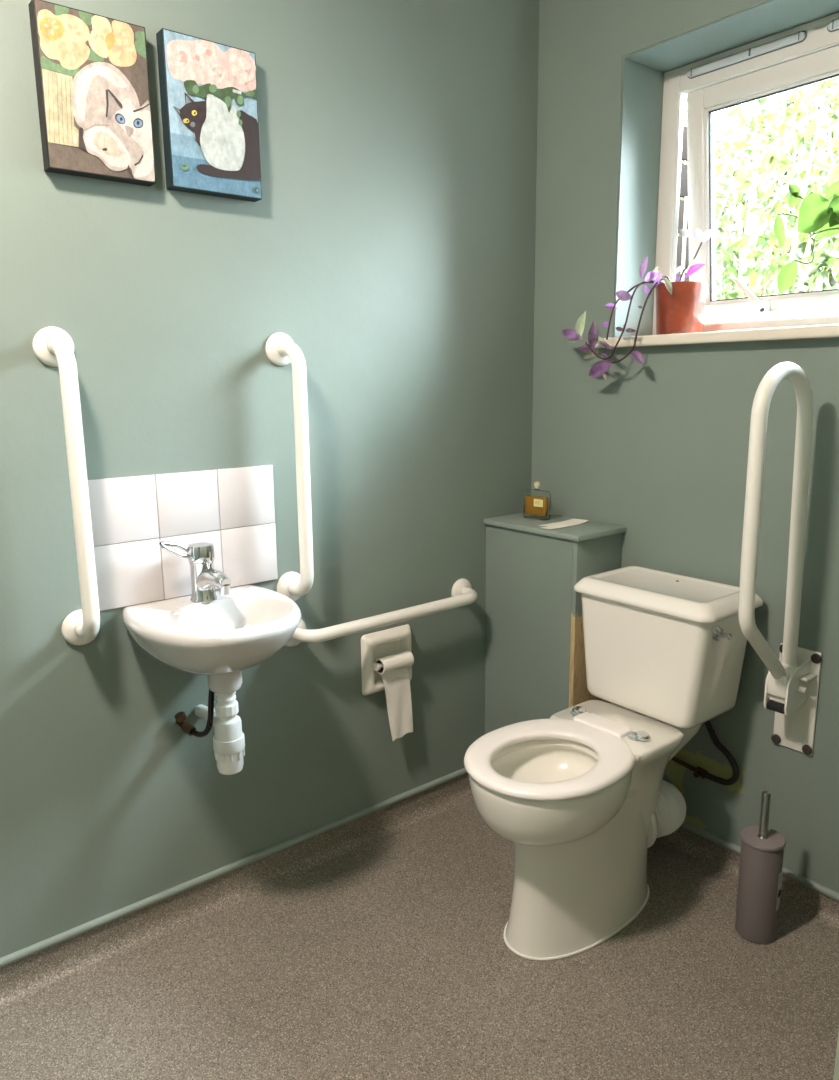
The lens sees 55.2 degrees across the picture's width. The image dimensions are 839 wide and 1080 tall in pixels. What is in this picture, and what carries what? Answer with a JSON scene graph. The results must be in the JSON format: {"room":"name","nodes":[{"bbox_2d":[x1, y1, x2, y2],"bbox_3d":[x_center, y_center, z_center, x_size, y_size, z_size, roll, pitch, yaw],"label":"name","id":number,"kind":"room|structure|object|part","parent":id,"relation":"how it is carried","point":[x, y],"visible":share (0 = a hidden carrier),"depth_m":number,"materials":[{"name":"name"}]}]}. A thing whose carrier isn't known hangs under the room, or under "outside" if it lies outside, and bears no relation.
{"room":"public restroom","nodes":[
{"label":"public restroom","id":0,"kind":"room"},
{"bbox_2d":[0,0,538,957],"bbox_3d":[-0.788,-0.303,1.793,2.800,2.700,0.200,-10,14,-38],"label":"wall","id":1,"kind":"structure","parent":0,"point":[391,234],"depth_m":2.00,"materials":[{"name":"green paint"}]},
{"bbox_2d":[32,327,99,644],"bbox_3d":[-0.724,-0.096,1.686,0.081,0.688,0.106,-10,14,-38],"label":"grab bar","id":2,"kind":"object","parent":1,"relation":"attached to","point":[53,346],"visible":1,"depth_m":1.65,"materials":[{"name":"white plastic"}]},
{"bbox_2d":[28,0,155,185],"bbox_3d":[-0.658,-0.898,1.630,0.216,0.302,0.038,-10,14,-38],"label":"canvas painting","id":3,"kind":"object","parent":1,"relation":"attached to","point":[92,78],"visible":1,"depth_m":1.61,"materials":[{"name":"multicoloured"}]},
{"bbox_2d":[88,465,277,610],"bbox_3d":[-0.545,-0.015,1.912,0.452,0.295,0.007,-10,14,-38],"label":"tile backsplash","id":4,"kind":"structure","parent":1,"relation":"attached to","point":[231,509],"depth_m":1.88,"materials":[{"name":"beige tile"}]},
{"bbox_2d":[156,28,261,201],"bbox_3d":[-0.462,-0.933,1.784,0.216,0.311,0.038,-10,14,-38],"label":"canvas painting","id":5,"kind":"object","parent":1,"relation":"attached to","point":[208,89],"visible":1,"depth_m":1.76,"materials":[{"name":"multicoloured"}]},
{"bbox_2d":[122,541,301,774],"bbox_3d":[-0.443,0.282,1.829,0.368,0.558,0.351,-10,14,-38],"label":"basin","id":6,"kind":"object","parent":1,"relation":"attached to","point":[222,633],"visible":1,"depth_m":1.83,"materials":[{"name":"white ceramic"}]},
{"bbox_2d":[159,541,230,602],"bbox_3d":[-0.511,0.076,1.829,0.130,0.152,0.141,-10,14,-38],"label":"mixer tap","id":7,"kind":"object","parent":6,"relation":"on","point":[200,555],"depth_m":1.85,"materials":[{"name":"silver metal"}]},
{"bbox_3d":[-0.443,0.253,1.822,0.368,0.195,0.348,-10,14,-38],"label":"basin bowl","id":8,"kind":"part","parent":6,"relation":"part of","materials":[{"name":"white ceramic"}]},
{"bbox_2d":[213,732,244,774],"bbox_3d":[-0.449,0.506,1.899,0.073,0.091,0.073,-10,14,-38],"label":"trap","id":9,"kind":"object","parent":6,"relation":"on","point":[229,750],"depth_m":1.87,"materials":[{"name":"white plastic"}]},
{"bbox_2d":[0,768,466,967],"bbox_3d":[-0.711,0.900,1.947,2.395,0.017,0.013,-10,14,-38],"label":"trim","id":10,"kind":"structure","parent":1,"relation":"attached to","point":[25,952],"depth_m":2.08,"materials":[{"name":"grey plastic"}]},
{"bbox_2d":[265,332,313,600],"bbox_3d":[-0.310,-0.168,2.013,0.081,0.689,0.106,-10,14,-38],"label":"grab bar","id":11,"kind":"object","parent":1,"relation":"attached to","point":[281,350],"visible":0.98,"depth_m":1.97,"materials":[{"name":"white plastic"}]},
{"bbox_2d":[285,578,476,646],"bbox_3d":[-0.074,0.209,2.283,0.684,0.086,0.098,-10,14,-38],"label":"grab bar","id":12,"kind":"object","parent":1,"relation":"attached to","point":[462,593],"visible":0.86,"depth_m":2.22,"materials":[{"name":"white plastic"}]},
{"bbox_2d":[361,624,411,695],"bbox_3d":[-0.083,0.353,2.334,0.180,0.184,0.048,-10,14,-38],"label":"toilet roll holder","id":13,"kind":"object","parent":1,"relation":"attached to","point":[380,644],"visible":0.68,"depth_m":2.31,"materials":[{"name":"beige ceramic"}]},
{"bbox_2d":[375,651,413,740],"bbox_3d":[-0.070,0.457,2.339,0.110,0.256,0.045,-10,14,-38],"label":"toilet roll","id":14,"kind":"object","parent":13,"relation":"hanging from","point":[394,674],"visible":1,"depth_m":2.33,"materials":[{"name":"white paper"}]},
{"bbox_2d":[0,773,838,1079],"bbox_3d":[0.119,1.133,1.112,2.700,0.130,2.500,-10,14,-38],"label":"floor","id":15,"kind":"structure","parent":0,"point":[372,946],"depth_m":1.83,"materials":[{"name":"carpet"}]},
{"bbox_2d":[484,511,625,733],"bbox_3d":[0.409,0.396,2.528,0.216,0.916,0.384,-10,14,-38],"label":"pipe boxing","id":16,"kind":"object","parent":15,"relation":"on","point":[535,666],"visible":0.66,"depth_m":2.42,"materials":[{"name":"green paint"}]},
{"bbox_3d":[0.332,0.413,2.487,0.016,0.899,0.354,-10,14,-38],"label":"panel","id":17,"kind":"part","parent":16,"relation":"part of","materials":[{"name":"green paint"}]},
{"bbox_2d":[523,482,549,520],"bbox_3d":[0.363,-0.123,2.488,0.088,0.116,0.031,10,15,42],"label":"perfume bottle","id":18,"kind":"object","parent":16,"relation":"on","point":[537,502],"visible":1,"depth_m":2.49,"materials":[{"name":"clear glass"}]},
{"bbox_2d":[539,519,588,527],"bbox_3d":[0.435,-0.051,2.407,0.152,0.006,0.072,-10,14,-38],"label":"paper slip","id":19,"kind":"object","parent":16,"relation":"on","point":[571,522],"visible":0.97,"depth_m":2.42,"materials":[{"name":"white paper"}]},
{"bbox_3d":[0.521,0.428,2.403,0.204,0.899,0.016,-10,14,-38],"label":"panel","id":20,"kind":"part","parent":16,"relation":"part of","materials":[{"name":"green paint"}]},
{"bbox_2d":[464,566,762,960],"bbox_3d":[0.469,0.548,2.024,0.465,0.815,0.815,10,16,44],"label":"toilet","id":21,"kind":"object","parent":15,"relation":"on","point":[581,794],"visible":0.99,"depth_m":1.98,"materials":[{"name":"white ceramic"}]},
{"bbox_3d":[0.305,0.508,1.896,0.419,0.021,0.356,-10,14,-38],"label":"seat","id":22,"kind":"part","parent":21,"relation":"part of","materials":[{"name":"white plastic"}]},
{"bbox_3d":[0.648,0.132,2.116,0.274,0.038,0.425,-10,14,-38],"label":"cistern lid","id":23,"kind":"part","parent":21,"relation":"part of","materials":[{"name":"white ceramic"}]},
{"bbox_3d":[0.729,0.228,1.925,0.036,0.036,0.041,-10,14,-38],"label":"flush handle","id":24,"kind":"part","parent":21,"relation":"part of","materials":[{"name":"silver metal"}]},
{"bbox_2d":[735,791,785,943],"bbox_3d":[0.828,0.783,1.947,0.100,0.374,0.100,-10,14,-38],"label":"toilet brush","id":25,"kind":"object","parent":15,"relation":"on","point":[762,847],"visible":1,"depth_m":1.92,"materials":[{"name":"grey plastic"}]},
{"bbox_3d":[0.828,0.719,1.934,0.100,0.010,0.100,-10,14,-38],"label":"lid","id":26,"kind":"part","parent":25,"relation":"part of","materials":[{"name":"grey plastic"}]},
{"bbox_3d":[0.827,0.657,1.921,0.025,0.116,0.025,-10,14,-38],"label":"handle","id":27,"kind":"part","parent":25,"relation":"part of","materials":[{"name":"silver metal"}]},
{"bbox_2d":[531,0,838,892],"bbox_3d":[0.895,-0.385,2.114,0.236,2.700,1.800,-10,14,-38],"label":"wall","id":28,"kind":"structure","parent":0,"point":[657,449],"depth_m":2.20,"materials":[{"name":"green paint"}]},
{"bbox_2d":[594,12,838,348],"bbox_3d":[0.953,-0.879,1.975,0.368,0.763,1.008,-10,14,-38],"label":"window","id":29,"kind":"structure","parent":28,"relation":"in","point":[806,54],"depth_m":2.19,"materials":[{"name":"white plastic"}]},
{"bbox_2d":[562,228,714,379],"bbox_3d":[0.588,-0.640,2.208,0.400,0.398,0.160,2,12,14],"label":"potted plant","id":30,"kind":"object","parent":29,"relation":"on","point":[680,305],"visible":0.96,"depth_m":2.16,"materials":[{"name":"purple plant"}]},
{"bbox_3d":[0.584,-0.614,2.234,0.145,0.220,0.193,-10,14,-38],"label":"stem","id":31,"kind":"part","parent":30,"relation":"part of","materials":[{"name":"brown"}]},
{"bbox_3d":[0.602,-0.630,2.200,0.170,0.154,0.027,1,11,7],"label":"stem","id":32,"kind":"part","parent":30,"relation":"part of","materials":[{"name":"brown"}]},
{"bbox_3d":[0.612,-0.595,2.180,0.162,0.224,0.051,0,11,1],"label":"stem","id":33,"kind":"part","parent":30,"relation":"part of","materials":[{"name":"brown"}]},
{"bbox_3d":[0.712,-0.629,2.193,0.134,0.135,0.134,-10,14,-38],"label":"pot","id":34,"kind":"part","parent":30,"relation":"part of","materials":[{"name":"ceramic"}]},
{"bbox_3d":[0.726,-0.734,2.156,0.061,0.123,0.005,5,12,25],"label":"stem","id":35,"kind":"part","parent":30,"relation":"part of","materials":[{"name":"brown"}]},
{"bbox_3d":[0.909,-0.511,2.009,0.244,0.028,1.008,-10,14,-38],"label":"sill","id":36,"kind":"part","parent":29,"relation":"part of","materials":[{"name":"white paint"}]},
{"bbox_2d":[687,31,806,78],"bbox_3d":[0.842,-1.261,2.091,0.014,0.025,0.330,-10,14,-38],"label":"vent","id":37,"kind":"object","parent":29,"relation":"attached to","point":[785,42],"depth_m":2.08,"materials":[{"name":"grey plastic"}]},
{"bbox_3d":[0.904,-0.680,2.213,0.091,0.097,0.021,6,13,28],"label":"lever","id":38,"kind":"part","parent":29,"relation":"part of","materials":[{"name":"white plastic"}]},
{"bbox_3d":[1.046,-0.899,2.047,0.129,0.629,0.784,-10,14,-38],"label":"sash","id":39,"kind":"part","parent":29,"relation":"part of","materials":[{"name":"white plastic"}]},
{"bbox_3d":[0.952,-0.637,2.217,0.029,0.040,0.090,-10,14,-38],"label":"handle","id":40,"kind":"part","parent":29,"relation":"part of","materials":[{"name":"white plastic"}]},
{"bbox_2d":[827,18,838,31],"bbox_3d":[1.080,-1.206,1.801,0.014,0.025,0.328,-10,14,-38],"label":"vent","id":41,"kind":"object","parent":29,"relation":"attached to","point":[832,23],"depth_m":1.91,"materials":[{"name":"grey plastic"}]},
{"bbox_2d":[681,821,838,901],"bbox_3d":[0.925,0.863,2.139,0.013,0.017,1.021,-10,14,-38],"label":"trim","id":42,"kind":"structure","parent":28,"relation":"attached to","point":[788,873],"depth_m":2.10,"materials":[{"name":"grey plastic"}]},
{"bbox_2d":[738,362,821,755],"bbox_3d":[0.830,0.079,1.860,0.299,0.961,0.107,-10,14,-38],"label":"grab rail","id":43,"kind":"object","parent":28,"relation":"attached to","point":[792,679],"visible":1,"depth_m":1.86,"materials":[{"name":"white metal"}]},
{"bbox_3d":[0.948,0.399,2.017,0.006,0.269,0.102,-10,14,-38],"label":"wall plate","id":44,"kind":"part","parent":43,"relation":"part of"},
{"bbox_2d":[774,180,838,294],"bbox_3d":[1.021,-0.673,1.849,0.110,0.349,0.440,-10,14,-38],"label":"leaves","id":45,"kind":"object","parent":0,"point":[816,213],"visible":1,"depth_m":1.93,"materials":[{"name":"green plant"}]},
{"bbox_3d":[0.920,-0.776,1.970,0.004,0.065,0.090,-10,14,-38],"label":"stem","id":46,"kind":"part","parent":45,"relation":"part of","materials":[{"name":"green plant"}]},
{"bbox_3d":[0.942,-0.688,1.962,0.004,0.028,0.049,-10,14,-38],"label":"stem","id":47,"kind":"part","parent":45,"relation":"part of","materials":[{"name":"green plant"}]},
{"bbox_3d":[0.975,-0.712,1.915,0.004,0.058,0.091,-10,14,-38],"label":"stem","id":48,"kind":"part","parent":45,"relation":"part of","materials":[{"name":"green plant"}]},
{"bbox_2d":[833,1031,838,1079],"bbox_3d":[0.528,0.002,0.191,2.800,2.700,1.208,-10,14,-38],"label":"wall","id":49,"kind":"structure","parent":0,"point":[836,1069],"depth_m":1.21,"materials":[{"name":"paint"}]},
{"label":"outside","id":50,"kind":"structure","parent":0,"visible":0},
{"bbox_3d":[6.009,0.693,7.436,13.550,0.100,18.000,-10,14,-38],"label":"ground","id":51,"kind":"structure","parent":50,"visible":0},
{"bbox_2d":[675,122,688,281],"bbox_3d":[0.851,-0.300,3.868,1.380,3.350,0.088,-10,14,-38],"label":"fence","id":52,"kind":"object","parent":51,"relation":"on","point":[684,167],"visible":0.02,"depth_m":3.91,"materials":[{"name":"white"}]},
{"bbox_2d":[678,84,838,323],"bbox_3d":[1.919,-0.878,4.764,1.622,4.120,2.595,-10,14,-38],"label":"tree","id":53,"kind":"object","parent":51,"relation":"on","point":[747,249],"visible":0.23,"depth_m":4.44,"materials":[{"name":"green plant"}]},
{"bbox_2d":[678,77,838,323],"bbox_3d":[2.863,-1.738,6.711,2.047,5.025,3.843,-10,14,-38],"label":"tree","id":54,"kind":"object","parent":51,"relation":"on","point":[799,101],"visible":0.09,"depth_m":6.27,"materials":[{"name":"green plant"}]},
{"bbox_2d":[683,77,838,319],"bbox_3d":[3.911,-2.565,8.809,2.049,5.802,4.880,-10,14,-38],"label":"tree","id":55,"kind":"object","parent":51,"relation":"on","point":[760,102],"visible":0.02,"depth_m":8.33,"materials":[{"name":"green plant"}]}
]}

